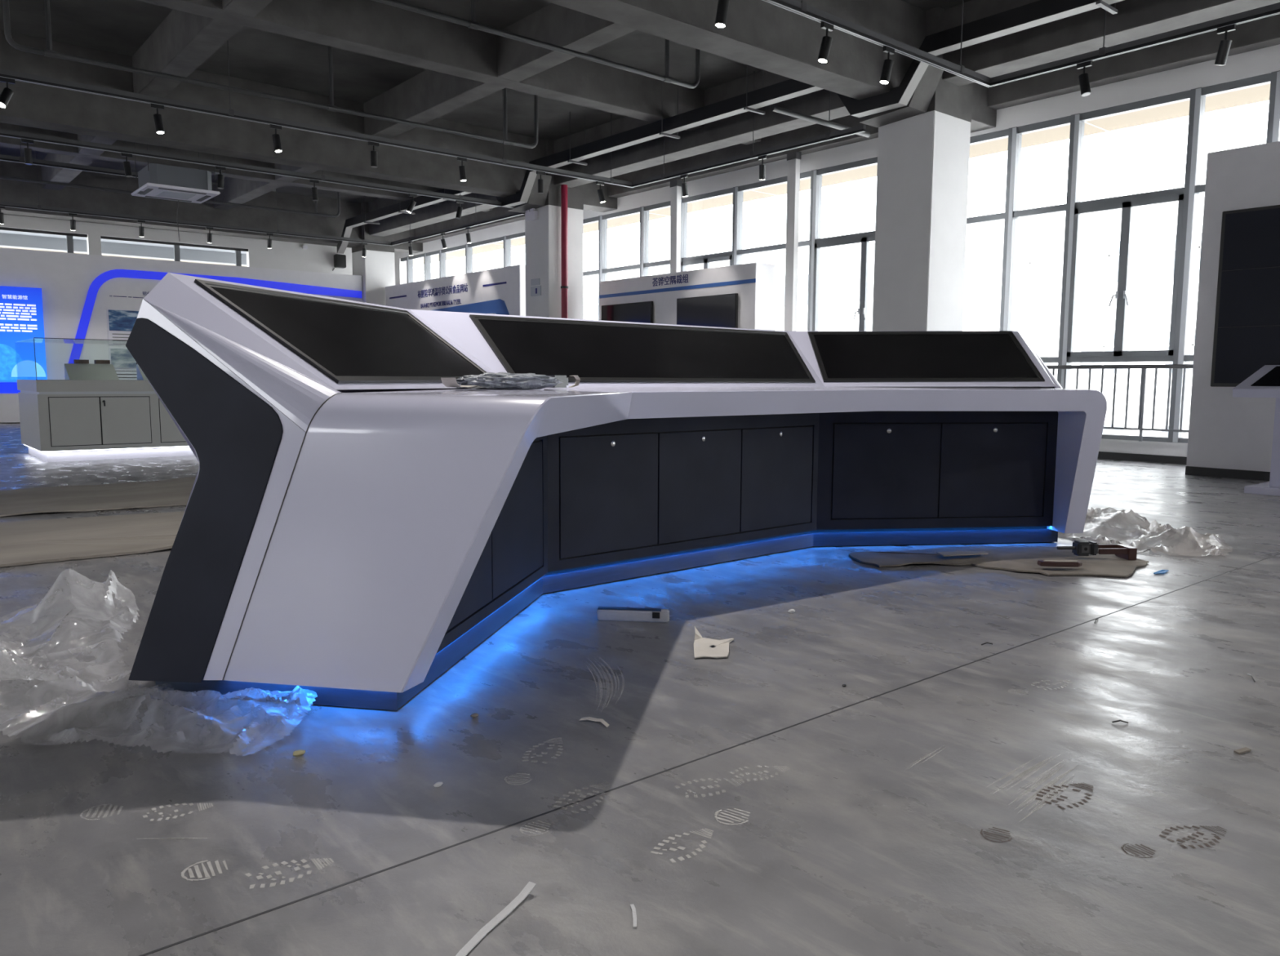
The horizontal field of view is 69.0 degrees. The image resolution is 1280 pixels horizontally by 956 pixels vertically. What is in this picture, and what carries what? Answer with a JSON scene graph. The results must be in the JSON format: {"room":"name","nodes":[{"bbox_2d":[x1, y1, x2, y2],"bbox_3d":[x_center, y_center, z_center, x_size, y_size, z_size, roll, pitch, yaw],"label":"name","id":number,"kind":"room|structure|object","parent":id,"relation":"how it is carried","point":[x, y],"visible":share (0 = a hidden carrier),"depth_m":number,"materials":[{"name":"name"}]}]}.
{"room":"exhibition hall","nodes":[
{"label":"exhibition hall","id":0,"kind":"room"},
{"bbox_2d":[0,214,352,275],"bbox_3d":[-14.143,-3.546,20.313,18.700,4.500,0.280,-5,8,-40],"label":"wall","id":1,"kind":"structure","parent":0,"point":[287,255],"depth_m":23.32,"materials":[{"name":"white paint"}]},
{"bbox_2d":[0,246,247,266],"bbox_3d":[-15.671,-4.917,22.011,18.700,1.650,0.100,-5,8,-40],"label":"trim","id":2,"kind":"structure","parent":1,"relation":"attached to","point":[0,246],"depth_m":23.90,"materials":[{"name":"beige metal"}]},
{"bbox_2d":[0,226,259,267],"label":"window","id":3,"kind":"structure","parent":1,"relation":"attached to","point":[14,239],"depth_m":23.00,"materials":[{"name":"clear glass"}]},
{"bbox_2d":[332,253,346,271],"bbox_3d":[-8.053,-5.755,24.945,0.300,0.426,0.240,-5,8,-40],"label":"wall speaker","id":4,"kind":"object","parent":1,"relation":"attached to","point":[340,260],"visible":1,"depth_m":24.86,"materials":[{"name":"black plastic"}]},
{"bbox_2d":[0,422,1279,955],"bbox_3d":[-4.235,0.098,8.777,19.300,0.201,31.400,-5,8,-40],"label":"floor","id":5,"kind":"structure","parent":0,"point":[869,799],"depth_m":2.25,"materials":[{"name":"concrete"}]},
{"bbox_2d":[0,392,20,422],"bbox_3d":[-13.799,-1.326,17.852,4.600,0.570,0.650,-5,8,-40],"label":"bench","id":6,"kind":"object","parent":5,"relation":"on","point":[9,402],"visible":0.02,"depth_m":18.50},
{"bbox_2d":[0,382,20,393],"bbox_3d":[-13.890,-1.719,17.765,4.400,0.210,0.600,-5,8,-40],"label":"ledge","id":7,"kind":"object","parent":6,"relation":"on","point":[5,387],"visible":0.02,"depth_m":18.50,"materials":[{"name":"blue paint"}]},
{"bbox_2d":[0,511,184,567],"bbox_3d":[-3.599,0.366,5.201,5.627,0.025,1.791,-4,7,-35],"label":"covering","id":8,"kind":"object","parent":5,"relation":"on","point":[31,541],"visible":0.26,"depth_m":5.38,"materials":[{"name":"beige wood"}]},
{"bbox_2d":[0,476,195,516],"bbox_3d":[-4.359,0.164,7.045,6.713,0.028,2.106,-5,8,-40],"label":"covering","id":9,"kind":"object","parent":5,"relation":"on","point":[175,491],"visible":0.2,"depth_m":7.20,"materials":[{"name":"beige wood"}]},
{"bbox_2d":[14,337,194,462],"bbox_3d":[-5.712,-1.016,11.818,3.470,1.357,1.610,-5,8,-40],"label":"display case","id":10,"kind":"object","parent":5,"relation":"on","point":[60,420],"visible":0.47,"depth_m":10.57,"materials":[{"name":"white"}]},
{"bbox_2d":[17,379,154,391],"bbox_3d":[-5.719,-1.175,11.811,3.470,0.125,1.585,-5,8,-40],"label":"countertop","id":11,"kind":"structure","parent":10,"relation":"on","point":[24,385],"depth_m":10.48,"materials":[{"name":"grey paint"}]},
{"bbox_2d":[64,363,119,380],"bbox_3d":[-6.411,-1.240,10.896,0.520,0.189,0.450,-5,8,-40],"label":"display stand","id":12,"kind":"object","parent":10,"relation":"on","point":[73,371],"visible":0.93,"depth_m":10.85,"materials":[{"name":"grey paint"}]},
{"bbox_2d":[136,364,147,380],"bbox_3d":[-5.928,-1.281,11.299,0.260,0.189,0.450,-5,8,-40],"label":"display stand","id":13,"kind":"object","parent":10,"relation":"on","point":[140,376],"visible":0.36,"depth_m":11.24,"materials":[{"name":"grey paint"}]},
{"bbox_2d":[0,568,306,755],"bbox_3d":[-2.042,0.533,2.832,2.268,0.211,1.377,6,8,43],"label":"plastic sheet","id":14,"kind":"object","parent":5,"relation":"on","point":[53,591],"visible":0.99,"depth_m":2.82,"materials":[{"name":"clear plastic"}]},
{"bbox_2d":[142,802,213,821],"bbox_3d":[-1.015,0.731,2.050,0.140,0.001,0.081,-2,7,-24],"label":"print","id":15,"kind":"object","parent":5,"relation":"on","point":[184,803],"visible":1,"depth_m":2.05,"materials":[{"name":"white"}]},
{"bbox_2d":[0,247,362,393],"bbox_3d":[-13.612,-2.845,18.477,16.880,3.500,0.380,-5,8,-40],"label":"wall","id":16,"kind":"structure","parent":5,"relation":"on","point":[77,290],"depth_m":19.86,"materials":[{"name":"white paint"}]},
{"bbox_2d":[0,285,47,382],"bbox_3d":[-14.019,-2.804,17.842,4.440,1.910,0.132,-5,8,-40],"label":"information panel","id":17,"kind":"object","parent":16,"relation":"attached to","point":[21,310],"visible":1,"depth_m":18.96,"materials":[{"name":"blue plastic"}]},
{"bbox_2d":[106,308,139,345],"bbox_3d":[-10.784,-3.305,20.570,1.710,0.760,0.040,-5,8,-40],"label":"panel","id":18,"kind":"object","parent":16,"relation":"attached to","point":[120,322],"visible":0.29,"depth_m":20.16,"materials":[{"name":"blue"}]},
{"bbox_2d":[108,347,137,379],"bbox_3d":[-10.788,-2.504,20.656,1.710,0.730,0.040,-5,8,-40],"label":"panel","id":19,"kind":"object","parent":16,"relation":"attached to","point":[124,364],"visible":0.13,"depth_m":20.27,"materials":[{"name":"white"}]},
{"bbox_2d":[181,859,227,880],"bbox_3d":[-0.843,0.758,1.803,0.082,0.001,0.079,-3,7,-28],"label":"print","id":20,"kind":"object","parent":5,"relation":"on","point":[196,867],"visible":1,"depth_m":1.80,"materials":[{"name":"white"}]},
{"bbox_2d":[244,857,333,888],"bbox_3d":[-0.675,0.759,1.803,0.159,0.001,0.090,-3,7,-31],"label":"print","id":21,"kind":"object","parent":5,"relation":"on","point":[291,879],"visible":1,"depth_m":1.81,"materials":[{"name":"white"}]},
{"bbox_2d":[351,201,395,305],"bbox_3d":[-6.864,-4.314,24.100,0.824,5.300,0.824,-5,8,-40],"label":"column","id":22,"kind":"structure","parent":5,"relation":"on","point":[377,268],"depth_m":23.65,"materials":[{"name":"white paint"}]},
{"bbox_2d":[385,264,525,315],"bbox_3d":[-4.459,-2.996,21.547,0.260,3.245,6.320,-5,8,-40],"label":"display board","id":23,"kind":"object","parent":5,"relation":"on","point":[500,291],"visible":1,"depth_m":20.54,"materials":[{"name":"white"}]},
{"bbox_2d":[455,880,536,955],"bbox_3d":[-0.261,0.773,1.609,0.026,0.017,0.281,3,7,24],"label":"tape strip","id":24,"kind":"object","parent":5,"relation":"on","point":[530,886],"visible":1,"depth_m":1.63,"materials":[{"name":"grey plastic"}]},
{"bbox_2d":[524,139,583,319],"bbox_3d":[-1.647,-3.626,17.902,0.824,5.300,0.824,-5,8,-40],"label":"column","id":25,"kind":"structure","parent":5,"relation":"on","point":[542,235],"depth_m":17.54,"materials":[{"name":"white paint"}]},
{"bbox_2d":[507,174,551,213],"bbox_3d":[-2.050,-5.272,17.282,0.360,0.540,0.950,-5,8,-40],"label":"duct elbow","id":26,"kind":"object","parent":25,"relation":"attached to","point":[536,200],"visible":0.6,"depth_m":17.09,"materials":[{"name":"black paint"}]},
{"bbox_2d":[525,208,537,222],"bbox_3d":[-2.061,-4.992,17.539,0.124,0.289,0.330,-5,8,-40],"label":"emergency light","id":27,"kind":"object","parent":25,"relation":"attached to","point":[532,215],"visible":0.73,"depth_m":17.50,"materials":[{"name":"white plastic"}]},
{"bbox_2d":[530,278,541,296],"bbox_3d":[-1.974,-3.612,17.655,0.016,0.320,0.340,-5,8,-40],"label":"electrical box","id":28,"kind":"object","parent":25,"relation":"attached to","point":[535,291],"visible":1,"depth_m":17.65,"materials":[{"name":"grey metal"}]},
{"bbox_2d":[560,184,568,318],"bbox_3d":[-1.411,-3.575,17.437,0.170,5.300,0.170,-5,8,-40],"label":"riser pipe","id":29,"kind":"object","parent":5,"relation":"on","point":[564,257],"visible":0.56,"depth_m":17.32,"materials":[{"name":"red paint"}]},
{"bbox_2d":[579,716,608,727],"bbox_3d":[-0.123,0.672,2.587,0.096,0.011,0.031,4,7,31],"label":"paper scrap","id":30,"kind":"object","parent":5,"relation":"on","point":[601,720],"visible":1,"depth_m":2.59,"materials":[{"name":"white paper"}]},
{"bbox_2d":[125,272,1106,710],"bbox_3d":[0.480,-0.140,4.354,5.199,1.260,1.917,-5,8,-40],"label":"control console","id":31,"kind":"object","parent":5,"relation":"on","point":[356,522],"visible":0.98,"depth_m":3.59,"materials":[{"name":"white paint"}]},
{"bbox_2d":[440,377,481,387],"bbox_3d":[-0.624,-0.336,3.295,0.073,0.036,0.194,3,7,23],"label":"paper wrapper","id":32,"kind":"object","parent":31,"relation":"on","point":[447,382],"visible":0.94,"depth_m":3.22,"materials":[{"name":"white paper"}]},
{"bbox_2d":[456,372,563,390],"bbox_3d":[-0.499,-0.371,3.592,0.487,0.073,0.147,-5,8,-40],"label":"film","id":33,"kind":"object","parent":31,"relation":"on","point":[500,380],"visible":0.9,"depth_m":3.53,"materials":[{"name":"clear plastic"}]},
{"bbox_2d":[547,375,568,387],"bbox_3d":[-0.361,-0.411,3.967,0.091,0.052,0.086,6,8,43],"label":"packet","id":34,"kind":"object","parent":31,"relation":"on","point":[563,379],"visible":0.45,"depth_m":3.94,"materials":[{"name":"white paper"}]},
{"bbox_2d":[596,606,669,622],"bbox_3d":[-0.027,0.541,3.685,0.287,0.043,0.061,1,6,6],"label":"strip","id":35,"kind":"object","parent":5,"relation":"on","point":[603,613],"visible":1,"depth_m":3.67,"materials":[{"name":"grey plastic"}]},
{"bbox_2d":[630,903,636,927],"bbox_3d":[-0.011,0.774,1.654,0.008,0.007,0.071,0,6,-5],"label":"tape strip","id":36,"kind":"object","parent":5,"relation":"on","point":[633,907],"visible":1,"depth_m":1.65,"materials":[{"name":"grey plastic"}]},
{"bbox_2d":[670,179,682,273],"bbox_3d":[0.632,-3.090,16.895,0.120,4.470,0.190,-5,8,-40],"label":"post","id":37,"kind":"object","parent":5,"relation":"on","point":[675,185],"visible":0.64,"depth_m":16.70,"materials":[{"name":"white paint"}]},
{"bbox_2d":[650,827,713,862],"bbox_3d":[0.096,0.751,1.916,0.089,0.001,0.160,6,8,41],"label":"print","id":38,"kind":"object","parent":5,"relation":"on","point":[681,858],"visible":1,"depth_m":1.90,"materials":[{"name":"white"}]},
{"bbox_2d":[599,262,776,330],"bbox_3d":[0.698,-2.178,16.384,0.488,2.765,4.020,-5,8,-40],"label":"display board","id":39,"kind":"object","parent":5,"relation":"on","point":[754,283],"visible":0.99,"depth_m":15.42,"materials":[{"name":"white"}]},
{"bbox_2d":[601,301,653,323],"bbox_3d":[-0.243,-2.776,17.027,0.074,0.810,1.440,-5,8,-40],"label":"television","id":40,"kind":"object","parent":39,"relation":"attached to","point":[637,312],"visible":0.39,"depth_m":16.87,"materials":[{"name":"grey glass"}]},
{"bbox_2d":[676,293,737,328],"bbox_3d":[1.101,-2.599,15.430,0.074,0.810,1.410,-5,8,-40],"label":"television","id":41,"kind":"object","parent":39,"relation":"attached to","point":[717,310],"visible":0.61,"depth_m":15.31,"materials":[{"name":"grey glass"}]},
{"bbox_2d":[693,626,733,657],"bbox_3d":[0.261,0.580,3.291,0.144,0.048,0.253,1,6,5],"label":"paper","id":42,"kind":"object","parent":5,"relation":"on","point":[703,646],"visible":1,"depth_m":3.29,"materials":[{"name":"grey paper"}]},
{"bbox_2d":[714,808,751,824],"bbox_3d":[0.201,0.739,2.035,0.078,0.001,0.083,6,8,41],"label":"print","id":43,"kind":"object","parent":5,"relation":"on","point":[717,811],"visible":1,"depth_m":2.03,"materials":[{"name":"white"}]},
{"bbox_2d":[783,151,801,331],"bbox_3d":[2.396,-2.857,14.799,0.120,4.470,0.190,-5,8,-40],"label":"post","id":44,"kind":"object","parent":5,"relation":"on","point":[793,158],"visible":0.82,"depth_m":14.66,"materials":[{"name":"white paint"}]},
{"bbox_2d":[871,6,973,331],"bbox_3d":[3.532,-2.944,11.751,0.824,5.300,0.824,-5,8,-40],"label":"column","id":45,"kind":"structure","parent":5,"relation":"on","point":[922,171],"depth_m":11.42,"materials":[{"name":"white paint"}]},
{"bbox_2d":[859,65,943,128],"bbox_3d":[3.128,-4.589,11.130,0.360,0.540,0.950,-5,8,-40],"label":"duct elbow","id":46,"kind":"object","parent":45,"relation":"attached to","point":[919,102],"visible":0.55,"depth_m":10.98,"materials":[{"name":"black paint"}]},
{"bbox_2d":[979,826,1012,842],"bbox_3d":[0.748,0.750,1.959,0.065,0.001,0.068,5,8,38],"label":"print","id":47,"kind":"object","parent":5,"relation":"on","point":[980,832],"visible":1,"depth_m":1.96,"materials":[{"name":"brown"}]},
{"bbox_2d":[848,543,1148,577],"bbox_3d":[1.898,0.397,4.944,1.548,0.074,0.782,1,6,5],"label":"cardboard sheet","id":48,"kind":"object","parent":5,"relation":"on","point":[1015,558],"depth_m":4.90,"materials":[{"name":"brown cardboard"}]},
{"bbox_2d":[936,551,988,555],"bbox_3d":[1.717,0.400,4.956,0.299,0.011,0.105,-2,6,-17],"label":"scrap","id":49,"kind":"object","parent":48,"relation":"on","point":[952,553],"visible":1,"depth_m":4.93,"materials":[{"name":"brown cardboard"}]},
{"bbox_2d":[1037,560,1082,566],"bbox_3d":[2.094,0.424,4.647,0.213,0.024,0.071,0,6,0],"label":"scrap","id":50,"kind":"object","parent":48,"relation":"on","point":[1041,562],"visible":1,"depth_m":4.62,"materials":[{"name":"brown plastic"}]},
{"bbox_2d":[1057,540,1098,555],"bbox_3d":[2.306,0.371,4.921,0.208,0.075,0.076,0,6,-3],"label":"tool","id":51,"kind":"object","parent":48,"relation":"on","point":[1079,548],"visible":1,"depth_m":4.90,"materials":[{"name":"grey metal"}]},
{"bbox_2d":[1035,782,1093,808],"bbox_3d":[0.991,0.730,2.155,0.177,0.001,0.100,-4,8,-37],"label":"print","id":52,"kind":"object","parent":5,"relation":"on","point":[1082,784],"visible":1,"depth_m":2.16,"materials":[{"name":"brown"}]},
{"bbox_2d":[1057,506,1233,557],"bbox_3d":[3.008,0.271,5.781,0.961,0.159,1.567,0,6,-7],"label":"plastic sheet","id":53,"kind":"object","parent":5,"relation":"on","point":[1116,521],"visible":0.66,"depth_m":5.42,"materials":[{"name":"clear plastic"}]},
{"bbox_2d":[1120,825,1226,857],"bbox_3d":[1.115,0.754,1.939,0.286,0.001,0.093,-2,7,-23],"label":"print","id":54,"kind":"object","parent":5,"relation":"on","point":[1217,837],"visible":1,"depth_m":1.94,"materials":[{"name":"brown"}]},
{"bbox_2d":[1185,141,1279,480],"bbox_3d":[6.742,-1.520,8.458,0.562,3.200,2.900,-5,8,-40],"label":"partition wall","id":55,"kind":"structure","parent":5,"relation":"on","point":[1229,437],"depth_m":9.20,"materials":[{"name":"white"}]},
{"bbox_2d":[1210,204,1279,386],"bbox_3d":[6.489,-1.652,8.267,0.078,1.700,2.455,-5,8,-40],"label":"screen","id":56,"kind":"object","parent":55,"relation":"attached to","point":[1246,331],"depth_m":8.97,"materials":[{"name":"black glass"}]},
{"bbox_2d":[1233,746,1251,754],"bbox_3d":[1.555,0.704,2.405,0.054,0.005,0.015,-3,7,-26],"label":"chip","id":57,"kind":"object","parent":5,"relation":"on","point":[1245,749],"visible":1,"depth_m":2.40,"materials":[{"name":"grey cardboard"}]},
{"bbox_2d":[1232,364,1279,496],"bbox_3d":[5.803,-0.377,7.598,0.849,1.100,1.500,-5,8,-40],"label":"kiosk","id":58,"kind":"object","parent":5,"relation":"on","point":[1265,382],"visible":1,"depth_m":7.91,"materials":[{"name":"white paint"}]},
{"bbox_2d":[0,0,1279,253],"bbox_3d":[-4.209,-4.873,8.247,19.300,1.300,31.400,-5,8,-40],"label":"ceiling","id":59,"kind":"structure","parent":0,"point":[389,61],"depth_m":12.55,"materials":[{"name":"black paint"}]},
{"bbox_2d":[0,125,137,177],"bbox_3d":[-10.916,-5.335,13.438,7.100,1.052,0.060,-5,8,-40],"label":"track","id":60,"kind":"object","parent":59,"relation":"hanging from","point":[19,159],"visible":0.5,"depth_m":14.90,"materials":[{"name":"grey metal"}]},
{"bbox_2d":[0,175,340,217],"bbox_3d":[-10.556,-5.801,17.100,10.388,0.896,0.073,-5,8,-40],"label":"pipe","id":61,"kind":"object","parent":59,"relation":"hanging from","point":[316,214],"visible":0.81,"depth_m":18.76,"materials":[{"name":"grey metal"}]},
{"bbox_2d":[130,142,222,241],"bbox_3d":[-7.097,-4.835,14.351,1.180,2.200,1.106,-5,8,-40],"label":"air conditioner","id":62,"kind":"object","parent":59,"relation":"hanging from","point":[159,181],"visible":0.88,"depth_m":14.05,"materials":[{"name":"white"}]},
{"bbox_2d":[155,191,195,199],"bbox_3d":[-7.140,-4.347,14.326,0.460,0.010,0.500,-5,8,-40],"label":"grille","id":63,"kind":"object","parent":62,"relation":"attached to","point":[173,194],"depth_m":14.28,"materials":[{"name":"grey metal"}]},
{"bbox_2d":[0,151,391,245],"bbox_3d":[-11.770,-5.703,17.559,15.100,1.202,0.060,-5,8,-40],"label":"track","id":64,"kind":"object","parent":59,"relation":"hanging from","point":[38,207],"visible":0.86,"depth_m":19.43,"materials":[{"name":"grey metal"}]},
{"bbox_2d":[68,213,76,231],"bbox_3d":[-11.093,-5.003,18.226,0.140,0.328,0.129,-5,8,-40],"label":"track spotlight","id":65,"kind":"object","parent":64,"relation":"hanging from","point":[73,222],"visible":1,"depth_m":18.20,"materials":[{"name":"black metal"}]},
{"bbox_2d":[0,128,514,208],"bbox_3d":[-7.836,-5.172,12.770,14.950,1.202,0.060,-5,8,-40],"label":"track","id":66,"kind":"object","parent":59,"relation":"hanging from","point":[6,133],"visible":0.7,"depth_m":14.15,"materials":[{"name":"grey metal"}]},
{"bbox_2d":[21,138,33,164],"bbox_3d":[-8.227,-4.383,12.528,0.140,0.324,0.090,-5,8,-40],"label":"track spotlight","id":67,"kind":"object","parent":66,"relation":"hanging from","point":[28,152],"visible":1,"depth_m":12.50,"materials":[{"name":"black metal"}]},
{"bbox_2d":[120,152,132,177],"bbox_3d":[-7.313,-4.457,13.283,0.140,0.328,0.104,-1,6,-13],"label":"track spotlight","id":68,"kind":"object","parent":66,"relation":"hanging from","point":[127,169],"visible":1,"depth_m":13.26,"materials":[{"name":"black metal"}]},
{"bbox_2d":[215,165,226,189],"bbox_3d":[-6.339,-4.539,14.097,0.140,0.327,0.096,-5,8,-40],"label":"track spotlight","id":69,"kind":"object","parent":66,"relation":"hanging from","point":[220,179],"visible":1,"depth_m":14.07,"materials":[{"name":"black metal"}]},
{"bbox_2d":[309,179,319,200],"bbox_3d":[-5.242,-4.631,15.010,0.140,0.326,0.097,-5,8,-40],"label":"track spotlight","id":70,"kind":"object","parent":66,"relation":"hanging from","point":[314,190],"visible":1,"depth_m":14.98,"materials":[{"name":"black metal"}]},
{"bbox_2d":[406,193,417,213],"bbox_3d":[-3.945,-4.742,16.105,0.182,0.324,0.095,-1,6,-12],"label":"track spotlight","id":71,"kind":"object","parent":66,"relation":"hanging from","point":[412,203],"visible":1,"depth_m":16.08,"materials":[{"name":"black metal"}]},
{"bbox_2d":[455,200,463,219],"bbox_3d":[-3.231,-4.798,16.686,0.089,0.328,0.156,5,8,40],"label":"track spotlight","id":72,"kind":"object","parent":66,"relation":"hanging from","point":[459,212],"visible":1,"depth_m":16.65,"materials":[{"name":"black metal"}]},
{"bbox_2d":[2,0,537,148],"bbox_3d":[-4.229,-5.283,12.252,6.895,0.834,0.078,-5,8,-40],"label":"pipe","id":73,"kind":"object","parent":59,"relation":"hanging from","point":[48,52],"visible":0.95,"depth_m":11.72,"materials":[{"name":"grey metal"}]},
{"bbox_2d":[0,40,632,187],"bbox_3d":[-5.898,-4.929,10.584,15.100,1.202,0.060,-5,8,-40],"label":"track","id":74,"kind":"object","parent":59,"relation":"hanging from","point":[17,76],"visible":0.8,"depth_m":11.84,"materials":[{"name":"grey metal"}]},
{"bbox_2d":[0,76,15,108],"bbox_3d":[-6.763,-4.101,9.930,0.101,0.320,0.192,2,6,19],"label":"track spotlight","id":75,"kind":"object","parent":74,"relation":"hanging from","point":[6,94],"visible":1,"depth_m":9.91,"materials":[{"name":"black metal"}]},
{"bbox_2d":[150,103,164,133],"bbox_3d":[-5.632,-4.192,10.882,0.140,0.328,0.107,-1,6,-13],"label":"track spotlight","id":76,"kind":"object","parent":74,"relation":"hanging from","point":[157,118],"visible":1,"depth_m":10.86,"materials":[{"name":"black metal"}]},
{"bbox_2d":[269,124,282,152],"bbox_3d":[-4.589,-4.279,11.750,0.140,0.328,0.107,-1,6,-13],"label":"track spotlight","id":77,"kind":"object","parent":74,"relation":"hanging from","point":[276,138],"visible":1,"depth_m":11.72,"materials":[{"name":"black metal"}]},
{"bbox_2d":[368,141,378,168],"bbox_3d":[-3.594,-4.365,12.587,0.140,0.324,0.090,-5,8,-40],"label":"track spotlight","id":78,"kind":"object","parent":74,"relation":"hanging from","point":[374,163],"visible":1,"depth_m":12.56,"materials":[{"name":"black metal"}]},
{"bbox_2d":[457,156,466,181],"bbox_3d":[-2.566,-4.449,13.441,0.141,0.327,0.094,-1,6,-15],"label":"track spotlight","id":79,"kind":"object","parent":74,"relation":"hanging from","point":[461,168],"visible":1,"depth_m":13.41,"materials":[{"name":"black metal"}]},
{"bbox_2d":[536,170,545,193],"bbox_3d":[-1.523,-4.538,14.311,0.140,0.324,0.090,-5,8,-40],"label":"track spotlight","id":80,"kind":"object","parent":74,"relation":"hanging from","point":[540,182],"visible":1,"depth_m":14.28,"materials":[{"name":"black metal"}]},
{"bbox_2d":[595,181,605,203],"bbox_3d":[-0.634,-4.610,15.043,0.154,0.328,0.100,-1,6,-14],"label":"track spotlight","id":81,"kind":"object","parent":74,"relation":"hanging from","point":[602,198],"visible":1,"depth_m":15.01,"materials":[{"name":"black metal"}]},
{"bbox_2d":[391,193,524,245],"bbox_3d":[-4.112,-5.941,20.162,0.060,1.202,5.820,-5,8,-40],"label":"track","id":82,"kind":"object","parent":59,"relation":"hanging from","point":[510,215],"visible":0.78,"depth_m":19.88,"materials":[{"name":"grey metal"}]},
{"bbox_2d":[371,0,700,88],"bbox_3d":[-3.469,-4.928,8.340,11.020,0.704,0.078,-5,8,-40],"label":"pipe","id":83,"kind":"object","parent":59,"relation":"attached to","point":[472,24],"visible":0.88,"depth_m":10.37,"materials":[{"name":"grey metal"}]},
{"bbox_2d":[337,0,1124,253],"bbox_3d":[1.512,-5.041,12.455,0.370,1.300,27.900,-5,8,-40],"label":"cable tray","id":84,"kind":"object","parent":59,"relation":"hanging from","point":[1040,12],"visible":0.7,"depth_m":12.05,"materials":[{"name":"silver metal"}]},
{"bbox_2d":[631,71,866,187],"bbox_3d":[1.367,-5.213,13.606,0.060,1.202,4.670,-5,8,-40],"label":"track","id":85,"kind":"object","parent":59,"relation":"hanging from","point":[828,136],"visible":0.9,"depth_m":13.30,"materials":[{"name":"grey metal"}]},
{"bbox_2d":[680,173,688,196],"bbox_3d":[0.701,-4.545,14.502,0.138,0.328,0.140,-5,8,-40],"label":"track spotlight","id":86,"kind":"object","parent":85,"relation":"hanging from","point":[684,185],"visible":1,"depth_m":14.48,"materials":[{"name":"black metal"}]},
{"bbox_2d":[758,155,767,179],"bbox_3d":[1.744,-4.406,13.250,0.110,0.328,0.156,-1,6,-12],"label":"track spotlight","id":87,"kind":"object","parent":85,"relation":"hanging from","point":[762,167],"visible":1,"depth_m":13.23,"materials":[{"name":"black metal"}]},
{"bbox_2d":[770,105,870,137],"bbox_3d":[2.393,-4.657,12.202,1.950,0.070,0.067,-5,8,-40],"label":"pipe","id":88,"kind":"object","parent":85,"relation":"attached to","point":[775,108],"visible":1,"depth_m":12.03,"materials":[{"name":"grey metal"}]},
{"bbox_2d":[761,0,991,87],"bbox_3d":[-1.810,-4.349,5.340,14.600,1.202,0.060,-5,8,-40],"label":"track","id":89,"kind":"object","parent":59,"relation":"hanging from","point":[801,8],"visible":1,"depth_m":8.78,"materials":[{"name":"grey metal"}]},
{"bbox_2d":[715,0,729,27],"bbox_3d":[0.671,-3.798,7.490,0.141,0.328,0.092,-1,6,-15],"label":"track spotlight","id":90,"kind":"object","parent":89,"relation":"hanging from","point":[722,5],"visible":1,"depth_m":7.46,"materials":[{"name":"black metal"}]},
{"bbox_2d":[817,22,833,62],"bbox_3d":[1.664,-3.881,8.320,0.150,0.328,0.093,-1,6,-15],"label":"track spotlight","id":91,"kind":"object","parent":89,"relation":"hanging from","point":[826,42],"visible":1,"depth_m":8.29,"materials":[{"name":"black metal"}]},
{"bbox_2d":[880,45,894,84],"bbox_3d":[2.369,-3.940,8.907,0.150,0.328,0.093,-1,6,-15],"label":"track spotlight","id":92,"kind":"object","parent":89,"relation":"hanging from","point":[888,64],"visible":1,"depth_m":8.88,"materials":[{"name":"black metal"}]},
{"bbox_2d":[990,2,1279,87],"bbox_3d":[6.853,-4.409,6.329,0.060,1.202,9.600,-5,8,-40],"label":"track","id":93,"kind":"object","parent":59,"relation":"hanging from","point":[1104,52],"visible":1,"depth_m":8.85,"materials":[{"name":"grey metal"}]},
{"bbox_2d":[1076,60,1092,97],"bbox_3d":[4.426,-3.970,9.286,0.090,0.328,0.156,-2,6,-20],"label":"track spotlight","id":94,"kind":"object","parent":93,"relation":"hanging from","point":[1084,82],"visible":1,"depth_m":9.25,"materials":[{"name":"black metal"}]},
{"bbox_2d":[1214,24,1235,65],"bbox_3d":[5.230,-3.865,8.341,0.094,0.328,0.160,-1,6,-13],"label":"track spotlight","id":95,"kind":"object","parent":93,"relation":"hanging from","point":[1224,46],"visible":1,"depth_m":8.32,"materials":[{"name":"black metal"}]},
{"bbox_2d":[394,44,1279,457],"bbox_3d":[3.025,-2.829,14.564,0.300,4.470,30.800,-5,8,-40],"label":"wall","id":96,"kind":"structure","parent":0,"point":[1266,60],"depth_m":11.70,"materials":[{"name":"white paint"}]},
{"bbox_2d":[400,71,1279,443],"bbox_3d":[3.099,-2.788,14.303,0.245,3.955,30.190,-5,8,-40],"label":"window","id":97,"kind":"structure","parent":96,"relation":"in","point":[1188,197],"depth_m":11.54,"materials":[{"name":"grey metal"}]},
{"bbox_2d":[413,84,1270,266],"bbox_3d":[3.635,-5.069,14.960,1.430,0.153,35.000,-5,8,-40],"label":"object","id":98,"kind":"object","parent":96,"relation":"attached to","point":[1260,93],"depth_m":13.51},
{"bbox_2d":[1097,451,1186,464],"bbox_3d":[2.916,-0.642,14.714,0.015,0.088,30.800,-5,8,-40],"label":"baseboard","id":99,"kind":"structure","parent":96,"relation":"attached to","point":[1102,455],"depth_m":11.07,"materials":[{"name":"black"}]},
{"label":"outside","id":100,"kind":"structure","parent":0,"visible":0},
{"bbox_3d":[19.838,-0.784,55.967,78.000,0.200,180.000,-5,8,-40],"label":"floor","id":101,"kind":"structure","parent":100,"visible":0},
{"bbox_2d":[582,193,1204,438],"bbox_3d":[19.021,-6.731,51.340,12.400,12.600,95.000,-5,8,-40],"label":"office building","id":102,"kind":"structure","parent":101,"relation":"on","point":[1040,238],"depth_m":41.82,"materials":[{"name":"white"}]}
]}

